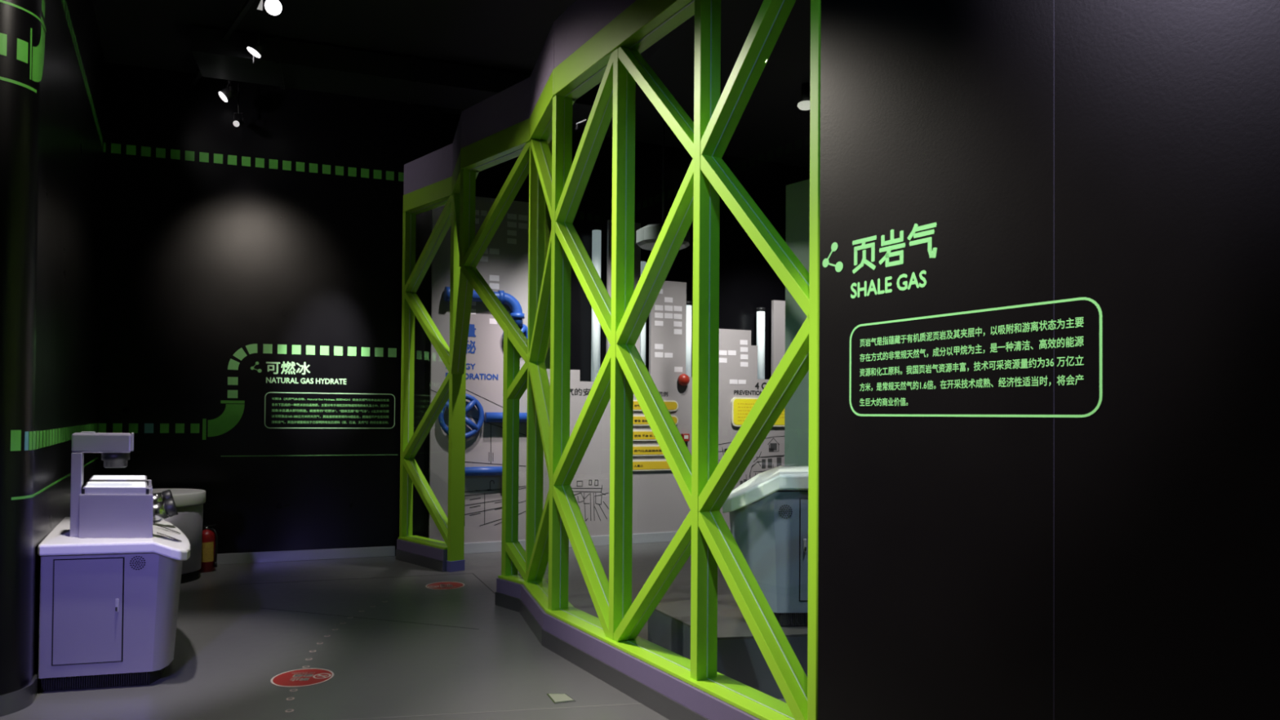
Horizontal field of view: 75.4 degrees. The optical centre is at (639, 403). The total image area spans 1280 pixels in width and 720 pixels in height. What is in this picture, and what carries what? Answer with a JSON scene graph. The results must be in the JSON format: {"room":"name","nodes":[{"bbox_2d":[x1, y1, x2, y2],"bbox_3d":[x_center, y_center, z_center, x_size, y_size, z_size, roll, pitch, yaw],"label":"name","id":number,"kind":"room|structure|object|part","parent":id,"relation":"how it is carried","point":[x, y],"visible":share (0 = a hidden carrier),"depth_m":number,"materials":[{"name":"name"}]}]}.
{"room":"museum","nodes":[
{"label":"museum","id":0,"kind":"room"},
{"bbox_2d":[0,0,104,695],"bbox_3d":[-4.248,-0.897,5.949,1.389,5.000,4.774,1,-1,-12],"label":"wall","id":1,"kind":"structure","parent":0,"point":[52,60],"depth_m":4.58,"materials":[{"name":"black paint"}]},
{"bbox_2d":[0,668,40,716],"bbox_3d":[-4.206,1.550,5.912,1.348,0.105,4.791,1,-1,-11],"label":"baseboard","id":2,"kind":"structure","parent":1,"relation":"attached to","point":[21,699],"depth_m":4.29,"materials":[{"name":"grey"}]},
{"bbox_2d":[97,62,440,555],"bbox_3d":[-3.822,-0.855,8.728,3.309,5.000,0.123,1,-1,-19],"label":"wall","id":3,"kind":"structure","parent":0,"point":[251,353],"depth_m":8.63,"materials":[{"name":"black paint"}]},
{"bbox_2d":[216,546,395,564],"bbox_3d":[-4.004,1.588,8.563,2.824,0.107,0.018,1,-1,-19],"label":"baseboard","id":4,"kind":"structure","parent":3,"relation":"attached to","point":[386,551],"depth_m":8.72,"materials":[{"name":"grey"}]},
{"bbox_2d":[0,541,786,719],"bbox_3d":[-0.012,1.670,4.977,18.000,0.101,18.000,0,-1,0],"label":"floor","id":5,"kind":"structure","parent":0,"point":[421,653],"depth_m":5.36,"materials":[{"name":"grey plastic"}]},
{"bbox_2d":[37,516,190,692],"bbox_3d":[-3.273,1.190,5.223,0.742,0.820,1.604,1,-1,-30],"label":"console","id":6,"kind":"object","parent":5,"relation":"on","point":[108,606],"visible":0.99,"depth_m":4.63,"materials":[{"name":"white"}]},
{"bbox_3d":[-3.065,1.150,4.601,0.335,0.573,0.005,1,-1,-14],"label":"door","id":7,"kind":"part","parent":6,"relation":"part of","materials":[{"name":"metal"}]},
{"bbox_2d":[70,431,133,537],"bbox_3d":[-3.196,0.471,4.917,0.442,0.610,0.187,0,-1,0],"label":"stand","id":8,"kind":"object","parent":6,"relation":"on","point":[115,448],"visible":0.95,"depth_m":4.83,"materials":[{"name":"metal"}]},
{"bbox_3d":[-3.275,0.169,4.918,0.070,0.007,0.178,1,-1,-31],"label":"plate","id":9,"kind":"part","parent":8,"relation":"part of","materials":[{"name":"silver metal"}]},
{"bbox_3d":[-3.197,0.230,4.921,0.431,0.113,0.187,0,-1,0],"label":"arm","id":10,"kind":"part","parent":8,"relation":"part of","materials":[{"name":"metal"}]},
{"bbox_3d":[-3.021,0.225,4.930,0.012,0.105,0.164,1,-1,-31],"label":"plate","id":11,"kind":"part","parent":8,"relation":"part of","materials":[{"name":"silver metal"}]},
{"bbox_2d":[37,516,190,560],"bbox_3d":[-3.271,0.846,5.228,0.742,0.131,1.603,1,-1,-30],"label":"countertop","id":12,"kind":"structure","parent":6,"relation":"on","point":[59,541],"depth_m":4.66,"materials":[{"name":"white"}]},
{"bbox_3d":[-2.924,1.127,4.632,0.018,0.075,0.007,1,-1,-14],"label":"lock plate","id":13,"kind":"part","parent":6,"relation":"part of","materials":[{"name":"silver metal"}]},
{"bbox_2d":[78,481,177,537],"bbox_3d":[-3.132,0.631,5.006,0.730,0.292,0.448,0,-1,0],"label":"model","id":14,"kind":"object","parent":6,"relation":"on","point":[106,509],"visible":1,"depth_m":4.80,"materials":[{"name":"metal"}]},
{"bbox_2d":[83,481,148,493],"bbox_3d":[-3.162,0.507,5.007,0.330,0.038,0.616,1,-1,-31],"label":"tray","id":15,"kind":"object","parent":14,"relation":"on","point":[90,487],"depth_m":4.83,"materials":[{"name":"silver metal"}]},
{"bbox_2d":[88,475,173,502],"bbox_3d":[-3.454,0.637,5.548,0.715,0.292,0.414,0,-1,0],"label":"box","id":16,"kind":"object","parent":6,"relation":"on","point":[166,495],"visible":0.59,"depth_m":5.46,"materials":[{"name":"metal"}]},
{"bbox_2d":[88,475,147,482],"bbox_3d":[-3.487,0.512,5.550,0.330,0.038,0.576,1,-1,-31],"label":"tray","id":17,"kind":"object","parent":16,"relation":"on","point":[94,477],"depth_m":5.43,"materials":[{"name":"silver metal"}]},
{"bbox_2d":[129,555,145,569],"bbox_3d":[-2.829,0.895,4.665,0.080,0.079,0.006,1,-1,-14],"label":"speaker grille","id":18,"kind":"object","parent":6,"relation":"attached to","point":[136,562],"depth_m":4.66,"materials":[{"name":"black"}]},
{"bbox_2d":[152,488,205,583],"bbox_3d":[-4.519,1.217,7.603,0.924,0.815,0.796,0,-1,0],"label":"console","id":19,"kind":"object","parent":5,"relation":"on","point":[188,503],"visible":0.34,"depth_m":7.57,"materials":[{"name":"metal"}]},
{"bbox_2d":[152,488,205,506],"bbox_3d":[-4.516,0.867,7.608,0.924,0.115,0.796,0,-1,0],"label":"countertop","id":20,"kind":"structure","parent":19,"relation":"on","point":[182,497],"depth_m":7.58,"materials":[{"name":"white plastic"}]},
{"bbox_2d":[198,524,217,572],"bbox_3d":[-4.238,1.405,8.100,0.157,0.458,0.156,0,-1,44],"label":"fire extinguisher","id":21,"kind":"object","parent":5,"relation":"on","point":[210,538],"visible":0.91,"depth_m":8.05,"materials":[{"name":"red metal"}]},
{"bbox_2d":[271,668,333,687],"bbox_3d":[-1.977,1.603,4.855,0.344,0.002,0.344,0,-1,0],"label":"floor sticker","id":22,"kind":"object","parent":5,"relation":"on","point":[304,677],"visible":1,"depth_m":4.84,"materials":[{"name":"red plastic"}]},
{"bbox_2d":[425,582,464,589],"bbox_3d":[-1.760,1.642,7.485,0.344,0.002,0.344,0,-1,0],"label":"floor sticker","id":23,"kind":"object","parent":5,"relation":"on","point":[438,585],"visible":1,"depth_m":7.48,"materials":[{"name":"red plastic"}]},
{"bbox_2d":[546,693,575,703],"bbox_3d":[-0.433,1.608,4.539,0.119,0.006,0.167,1,-1,-22],"label":"socket","id":24,"kind":"object","parent":5,"relation":"on","point":[555,698],"visible":1,"depth_m":4.51,"materials":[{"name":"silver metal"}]},
{"bbox_2d":[428,196,785,554],"bbox_3d":[0.111,-0.306,10.149,5.265,4.000,0.084,1,-1,-24],"label":"display wall","id":25,"kind":"structure","parent":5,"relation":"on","point":[660,507],"depth_m":9.82,"materials":[{"name":"grey"}]},
{"bbox_2d":[438,393,484,438],"bbox_3d":[-1.977,0.135,9.163,0.509,0.509,0.100,1,-1,-24],"label":"wheel","id":26,"kind":"object","parent":25,"relation":"attached to","point":[476,428],"visible":0.62,"depth_m":9.17,"materials":[{"name":"blue paint"}]},
{"bbox_2d":[464,466,502,475],"bbox_3d":[-1.722,0.750,9.247,0.580,0.130,0.130,1,-1,-24],"label":"pipe","id":27,"kind":"object","parent":25,"relation":"attached to","point":[495,470],"visible":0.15,"depth_m":9.20,"materials":[{"name":"blue metal"}]},
{"bbox_2d":[444,286,524,326],"bbox_3d":[-1.728,-1.082,9.264,0.894,0.400,0.161,1,-1,-24],"label":"pipe","id":28,"kind":"object","parent":25,"relation":"attached to","point":[512,302],"visible":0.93,"depth_m":9.32,"materials":[{"name":"blue paint"}]},
{"bbox_2d":[484,412,527,422],"bbox_3d":[-1.456,0.151,9.370,0.590,0.146,0.146,1,-1,-24],"label":"pipe","id":29,"kind":"object","parent":25,"relation":"attached to","point":[488,416],"visible":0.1,"depth_m":9.27,"materials":[{"name":"blue metal"}]},
{"bbox_2d":[502,323,528,339],"bbox_3d":[-1.403,-0.767,9.425,0.329,0.329,0.100,1,-1,-24],"label":"wheel","id":30,"kind":"object","parent":25,"relation":"attached to","point":[524,328],"visible":0.2,"depth_m":9.42,"materials":[{"name":"blue paint"}]},
{"bbox_2d":[591,225,601,382],"bbox_3d":[-0.530,-1.178,9.999,0.115,1.930,0.115,0,-1,0],"label":"tube","id":31,"kind":"object","parent":25,"relation":"attached to","point":[596,229],"visible":0.71,"depth_m":9.96,"materials":[{"name":"white"}]},
{"bbox_2d":[640,257,646,365],"bbox_3d":[0.018,-1.006,10.238,0.115,1.600,0.115,0,-1,0],"label":"tube","id":32,"kind":"object","parent":25,"relation":"attached to","point":[643,260],"visible":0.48,"depth_m":10.19,"materials":[{"name":"white"}]},
{"bbox_2d":[677,373,689,386],"bbox_3d":[0.548,-0.299,10.279,0.152,0.152,0.097,1,-1,-24],"label":"bell","id":33,"kind":"object","parent":25,"relation":"attached to","point":[683,380],"visible":1,"depth_m":10.25,"materials":[{"name":"red plastic"}]},
{"bbox_2d":[680,433,689,441],"bbox_3d":[0.564,0.418,10.302,0.095,0.093,0.053,1,-1,-24],"label":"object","id":34,"kind":"object","parent":25,"relation":"attached to","point":[686,437],"visible":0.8,"depth_m":10.28,"materials":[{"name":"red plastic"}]},
{"bbox_2d":[685,301,692,377],"bbox_3d":[0.598,-0.773,10.490,0.115,1.050,0.115,0,-1,0],"label":"tube","id":35,"kind":"object","parent":25,"relation":"attached to","point":[688,328],"visible":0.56,"depth_m":10.44,"materials":[{"name":"white plastic"}]},
{"bbox_2d":[756,306,764,379],"bbox_3d":[1.592,-0.769,10.927,0.115,1.000,0.115,0,-1,0],"label":"tube","id":36,"kind":"object","parent":25,"relation":"attached to","point":[760,310],"visible":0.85,"depth_m":10.88,"materials":[{"name":"white plastic"}]},
{"bbox_2d":[395,0,821,719],"bbox_3d":[-0.763,-0.867,6.277,0.482,5.000,6.450,1,-1,-31],"label":"partition","id":37,"kind":"object","parent":5,"relation":"on","point":[593,42],"depth_m":4.91,"materials":[{"name":"green paint"}]},
{"bbox_3d":[-2.507,-0.317,8.937,0.125,3.520,0.058,1,-1,-44],"label":"post","id":38,"kind":"part","parent":37,"relation":"part of","materials":[{"name":"green metal"}]},
{"bbox_3d":[-2.272,1.600,8.488,0.011,0.106,0.956,1,-1,-44],"label":"kerb skirting","id":39,"kind":"part","parent":37,"relation":"part of","materials":[{"name":"purple paint"}]},
{"bbox_3d":[-2.182,1.430,8.575,0.205,0.021,0.956,1,-1,-44],"label":"sill","id":40,"kind":"part","parent":37,"relation":"part of","materials":[{"name":"green paint"}]},
{"bbox_3d":[-1.813,-0.265,8.229,0.155,3.635,0.060,1,-1,-44],"label":"post","id":41,"kind":"part","parent":37,"relation":"part of","materials":[{"name":"green metal"}]},
{"bbox_3d":[-1.662,-1.205,7.778,0.008,1.766,0.907,1,-1,-18],"label":"glass pane","id":42,"kind":"part","parent":37,"relation":"part of","materials":[{"name":"clear glass"}]},
{"bbox_3d":[-1.535,-1.654,7.375,0.125,0.876,0.058,1,-1,-43],"label":"post","id":43,"kind":"part","parent":37,"relation":"part of","materials":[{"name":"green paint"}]},
{"bbox_3d":[-1.065,0.408,6.822,0.125,2.031,0.058,1,-1,-43],"label":"post","id":44,"kind":"part","parent":37,"relation":"part of","materials":[{"name":"green metal"}]},
{"bbox_3d":[-0.827,-0.338,6.573,0.125,3.520,0.058,1,-1,-17],"label":"post","id":45,"kind":"part","parent":37,"relation":"part of","materials":[{"name":"green metal"}]},
{"bbox_3d":[-0.544,-0.349,5.654,0.125,3.520,0.058,1,-1,-31],"label":"post","id":46,"kind":"part","parent":37,"relation":"part of","materials":[{"name":"green metal"}]},
{"bbox_3d":[-0.299,1.566,5.064,0.179,0.106,3.813,1,-1,-27],"label":"kerb skirting","id":47,"kind":"part","parent":37,"relation":"part of","materials":[{"name":"purple paint"}]},
{"bbox_3d":[-0.105,-0.356,4.925,0.125,3.520,0.058,1,-1,-31],"label":"post","id":48,"kind":"part","parent":37,"relation":"part of","materials":[{"name":"green metal"}]},
{"bbox_3d":[-0.201,1.397,5.150,0.377,0.021,3.870,1,-1,-27],"label":"sill","id":49,"kind":"part","parent":37,"relation":"part of","materials":[{"name":"green paint"}]},
{"bbox_3d":[0.333,-0.363,4.195,0.125,3.520,0.058,1,-1,-31],"label":"post","id":50,"kind":"part","parent":37,"relation":"part of","materials":[{"name":"green metal"}]},
{"bbox_3d":[0.775,-0.895,3.473,0.125,5.000,0.052,1,-1,-31],"label":"post","id":51,"kind":"part","parent":37,"relation":"part of","materials":[{"name":"green paint"}]},
{"bbox_2d":[648,594,807,698],"bbox_3d":[0.894,1.453,5.044,1.690,0.350,1.113,0,-1,0],"label":"platform","id":52,"kind":"object","parent":5,"relation":"on","point":[740,658],"visible":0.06,"depth_m":4.58,"materials":[{"name":"grey metal"}]},
{"bbox_2d":[722,466,808,626],"bbox_3d":[0.969,0.845,5.143,0.937,0.870,0.908,0,-1,0],"label":"console","id":53,"kind":"object","parent":52,"relation":"on","point":[768,512],"visible":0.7,"depth_m":4.72,"materials":[{"name":"white plastic"}]},
{"bbox_2d":[722,466,808,513],"bbox_3d":[0.971,0.539,5.148,0.937,0.259,0.908,0,-1,0],"label":"countertop","id":54,"kind":"structure","parent":53,"relation":"on","point":[767,482],"depth_m":4.79,"materials":[{"name":"white"}]},
{"bbox_2d":[778,504,792,518],"bbox_3d":[0.829,0.613,4.715,0.080,0.079,0.006,0,-1,-3],"label":"speaker grille","id":55,"kind":"object","parent":53,"relation":"attached to","point":[785,511],"depth_m":4.72,"materials":[{"name":"black metal"}]},
{"bbox_3d":[1.094,0.832,4.727,0.361,0.573,0.005,0,-1,-3],"label":"door","id":56,"kind":"part","parent":53,"relation":"part of","materials":[{"name":"blue"}]},
{"bbox_3d":[0.938,0.806,4.713,0.018,0.075,0.007,0,-1,-3],"label":"lock plate","id":57,"kind":"part","parent":53,"relation":"part of","materials":[{"name":"silver metal"}]},
{"bbox_2d":[92,0,810,168],"bbox_3d":[0.025,-3.429,5.049,18.000,0.100,18.000,0,-1,0],"label":"ceiling","id":58,"kind":"structure","parent":0,"point":[510,36],"depth_m":7.61,"materials":[{"name":"black paint"}]},
{"bbox_2d":[191,0,255,84],"bbox_3d":[-3.581,-3.316,7.247,0.036,0.116,3.348,1,-1,-39],"label":"ceiling track","id":59,"kind":"object","parent":58,"relation":"hanging from","point":[248,3],"visible":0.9,"depth_m":7.14,"materials":[{"name":"black metal"}]},
{"bbox_2d":[218,80,237,102],"bbox_3d":[-4.126,-3.142,8.287,0.159,0.243,0.151,0,-1,0],"label":"track spotlight","id":60,"kind":"object","parent":59,"relation":"hanging from","point":[227,94],"visible":1,"depth_m":8.26,"materials":[{"name":"black metal"}]},
{"bbox_2d":[232,83,244,127],"bbox_3d":[-4.087,-3.032,8.438,0.092,0.459,0.164,0,-1,0],"label":"track spotlight","id":61,"kind":"object","parent":59,"relation":"hanging from","point":[240,122],"visible":1,"depth_m":8.43,"materials":[{"name":"black metal"}]},
{"bbox_3d":[-4.087,-3.112,8.436,0.017,0.299,0.017,1,-1,-22],"label":"stem","id":62,"kind":"part","parent":61,"relation":"part of","materials":[{"name":"black metal"}]},
{"bbox_2d":[246,31,266,62],"bbox_3d":[-3.417,-3.186,7.395,0.160,0.221,0.171,0,-1,0],"label":"track spotlight","id":63,"kind":"object","parent":59,"relation":"attached to","point":[257,46],"visible":1,"depth_m":7.35,"materials":[{"name":"black metal"}]},
{"bbox_2d":[257,0,283,16],"bbox_3d":[-2.919,-3.179,6.581,0.162,0.200,0.199,0,-1,0],"label":"track spotlight","id":64,"kind":"object","parent":59,"relation":"attached to","point":[273,7],"visible":1,"depth_m":6.54,"materials":[{"name":"black metal"}]},
{"bbox_3d":[-2.980,-3.144,6.493,0.040,0.113,0.005,1,-1,-30],"label":"lamp shade","id":65,"kind":"part","parent":64,"relation":"part of","materials":[{"name":"white"}]},
{"bbox_2d":[191,26,599,125],"bbox_3d":[-2.277,-3.211,8.246,3.800,0.250,0.640,1,-1,-19],"label":"air duct","id":66,"kind":"object","parent":58,"relation":"attached to","point":[284,63],"visible":0.68,"depth_m":7.92,"materials":[{"name":"black metal"}]},
{"bbox_2d":[635,118,689,250],"bbox_3d":[0.253,-2.499,8.836,0.573,1.650,0.573,0,-1,0],"label":"pendant lamp","id":67,"kind":"object","parent":58,"relation":"hanging from","point":[646,236],"visible":0.48,"depth_m":8.71,"materials":[{"name":"grey metal"}]},
{"bbox_3d":[0.254,-2.599,8.838,0.022,1.450,0.022,1,-1,-22],"label":"hanging rod","id":68,"kind":"part","parent":67,"relation":"part of","materials":[{"name":"black metal"}]},
{"bbox_2d":[797,82,809,110],"bbox_3d":[1.723,-3.194,8.596,0.180,0.245,0.180,0,-1,0],"label":"track spotlight","id":69,"kind":"object","parent":58,"relation":"in","point":[804,104],"visible":0.69,"depth_m":8.55,"materials":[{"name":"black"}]},
{"bbox_2d":[797,100,809,110],"bbox_3d":[1.723,-3.094,8.595,0.180,0.045,0.180,0,-1,0],"label":"diffuser","id":70,"kind":"object","parent":69,"relation":"attached to","point":[804,104],"depth_m":8.55,"materials":[{"name":"white"}]},
{"bbox_3d":[1.724,-3.217,8.596,0.100,0.200,0.100,0,-1,0],"label":"stem","id":71,"kind":"part","parent":69,"relation":"part of","materials":[{"name":"black metal"}]},
{"bbox_2d":[440,111,809,381],"bbox_3d":[0.552,-0.795,10.732,6.600,5.000,0.120,1,-1,-24],"label":"wall","id":72,"kind":"structure","parent":0,"point":[748,282],"depth_m":10.62,"materials":[{"name":"black laminate"}]},
{"bbox_2d":[784,178,809,466],"bbox_3d":[1.956,-0.055,5.707,0.090,3.400,2.400,1,-1,-40],"label":"wall","id":73,"kind":"structure","parent":0,"point":[797,194],"depth_m":6.52,"materials":[{"name":"green paint"}]},
{"bbox_2d":[817,0,1279,719],"bbox_3d":[1.728,-0.910,1.925,0.162,5.000,3.565,1,-1,-31],"label":"wall","id":74,"kind":"structure","parent":0,"point":[1049,393],"depth_m":2.53,"materials":[{"name":"black paint"}]}
]}

